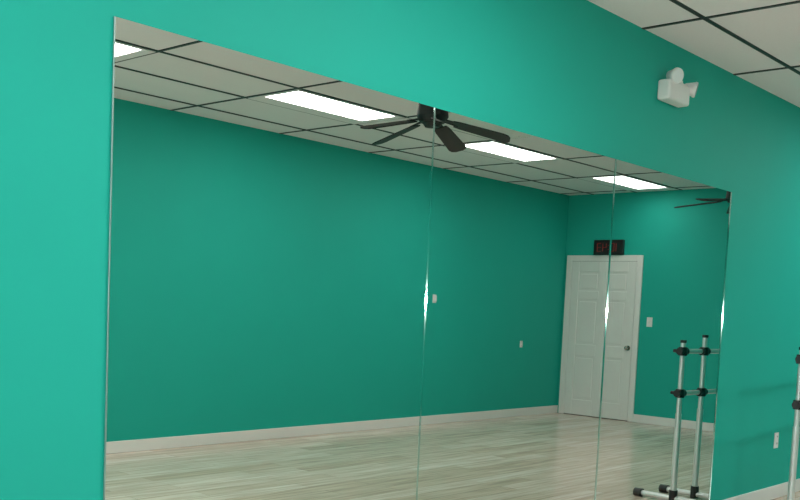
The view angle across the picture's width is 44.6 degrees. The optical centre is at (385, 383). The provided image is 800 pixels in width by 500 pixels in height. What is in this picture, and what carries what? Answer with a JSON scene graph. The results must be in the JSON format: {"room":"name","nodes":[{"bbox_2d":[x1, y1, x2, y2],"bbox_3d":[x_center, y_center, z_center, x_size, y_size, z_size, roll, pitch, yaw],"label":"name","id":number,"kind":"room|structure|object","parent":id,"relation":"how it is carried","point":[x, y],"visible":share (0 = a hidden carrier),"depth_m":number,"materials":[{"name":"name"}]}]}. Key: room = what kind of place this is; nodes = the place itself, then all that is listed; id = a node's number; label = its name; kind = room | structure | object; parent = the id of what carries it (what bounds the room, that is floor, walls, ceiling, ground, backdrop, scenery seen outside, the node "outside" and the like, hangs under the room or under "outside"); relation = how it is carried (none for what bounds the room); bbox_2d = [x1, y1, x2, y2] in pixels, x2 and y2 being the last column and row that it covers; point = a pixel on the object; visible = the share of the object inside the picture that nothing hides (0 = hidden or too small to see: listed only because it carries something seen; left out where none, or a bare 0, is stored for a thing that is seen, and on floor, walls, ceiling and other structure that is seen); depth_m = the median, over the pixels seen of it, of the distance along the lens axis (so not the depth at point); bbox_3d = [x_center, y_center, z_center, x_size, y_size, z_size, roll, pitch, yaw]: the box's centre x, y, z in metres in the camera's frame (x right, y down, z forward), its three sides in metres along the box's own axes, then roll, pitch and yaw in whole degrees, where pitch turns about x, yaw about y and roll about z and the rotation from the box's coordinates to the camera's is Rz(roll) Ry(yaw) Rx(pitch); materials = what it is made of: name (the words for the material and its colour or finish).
{"room":"exercise studio","nodes":[
{"label":"exercise studio","id":0,"kind":"room"},
{"bbox_2d":[0,0,799,499],"bbox_3d":[0.679,-0.482,4.808,0.120,2.890,14.690,7,6,42],"label":"wall","id":1,"kind":"structure","parent":0,"point":[579,74],"depth_m":3.91,"materials":[{"name":"teal paint"}]},
{"bbox_2d":[103,16,433,499],"bbox_3d":[-0.357,-0.125,3.612,0.008,2.033,1.530,7,6,42],"label":"wall mirror","id":2,"kind":"object","parent":1,"relation":"attached to","point":[270,219],"depth_m":3.47,"materials":[{"name":"clear glass"}]},
{"bbox_2d":[416,108,435,499],"bbox_3d":[0.169,-0.326,4.160,0.005,1.662,0.010,7,6,42],"label":"mirror seam trim","id":3,"kind":"object","parent":1,"relation":"attached to","point":[434,108],"depth_m":4.16,"materials":[{"name":"silver metal"}]},
{"bbox_2d":[417,108,615,499],"bbox_3d":[0.672,-0.168,4.744,0.006,2.033,1.524,7,6,42],"label":"wall mirror","id":4,"kind":"object","parent":1,"relation":"attached to","point":[521,223],"visible":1,"depth_m":4.65,"materials":[{"name":"clear glass"}]},
{"bbox_2d":[595,159,616,499],"bbox_3d":[1.191,-0.280,5.294,0.005,1.844,0.013,7,6,42],"label":"mirror seam trim","id":5,"kind":"object","parent":1,"relation":"attached to","point":[605,324],"depth_m":5.30,"materials":[{"name":"silver metal"}]},
{"bbox_2d":[596,160,730,499],"bbox_3d":[1.691,-0.210,5.864,0.006,2.033,1.499,7,6,42],"label":"wall mirror","id":6,"kind":"object","parent":1,"relation":"attached to","point":[670,232],"visible":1,"depth_m":5.79,"materials":[{"name":"clear glass"}]},
{"bbox_2d":[657,67,698,107],"bbox_3d":[1.686,-1.689,5.590,0.118,0.178,0.328,7,6,42],"label":"emergency light","id":7,"kind":"object","parent":1,"relation":"attached to","point":[672,90],"visible":1,"depth_m":5.51,"materials":[{"name":"white plastic"}]},
{"bbox_2d":[709,192,731,499],"bbox_3d":[2.196,-0.234,6.411,0.005,2.018,0.016,7,6,42],"label":"mirror seam trim","id":8,"kind":"object","parent":1,"relation":"attached to","point":[731,192],"depth_m":6.41,"materials":[{"name":"silver metal"}]},
{"bbox_2d":[724,478,799,499],"bbox_3d":[0.667,0.913,4.871,0.016,0.100,14.450,7,6,42],"label":"baseboard","id":9,"kind":"structure","parent":1,"relation":"attached to","point":[772,492],"depth_m":7.26,"materials":[{"name":"white paint"}]},
{"bbox_2d":[773,432,778,447],"bbox_3d":[2.926,0.427,7.308,0.011,0.118,0.075,7,6,42],"label":"wall outlet","id":10,"kind":"object","parent":1,"relation":"attached to","point":[776,435],"visible":1,"depth_m":7.30,"materials":[{"name":"white plastic"}]},
{"bbox_2d":[588,0,799,106],"bbox_3d":[2.403,-1.781,3.190,4.612,0.100,14.690,7,6,42],"label":"ceiling","id":11,"kind":"structure","parent":0,"point":[775,30],"depth_m":5.33,"materials":[{"name":"tile"}]},
{"bbox_2d":[642,0,799,74],"bbox_3d":[2.401,-1.729,3.194,4.372,0.006,14.450,7,6,42],"label":"grid","id":12,"kind":"object","parent":11,"relation":"attached to","point":[701,17],"visible":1,"depth_m":5.22,"materials":[{"name":"black metal"}]},
{"bbox_2d":[772,491,799,499],"bbox_3d":[2.272,1.197,3.422,4.612,0.100,14.690,7,6,42],"label":"floor","id":13,"kind":"structure","parent":0,"point":[797,494],"depth_m":7.43,"materials":[{"name":"wood"}]},
{"bbox_2d":[787,347,799,499],"bbox_3d":[3.288,0.295,7.138,0.590,1.210,1.944,6,6,38],"label":"ballet barre","id":14,"kind":"object","parent":13,"relation":"on","point":[796,403],"visible":1,"depth_m":6.42,"materials":[{"name":"silver metal"}]}
]}

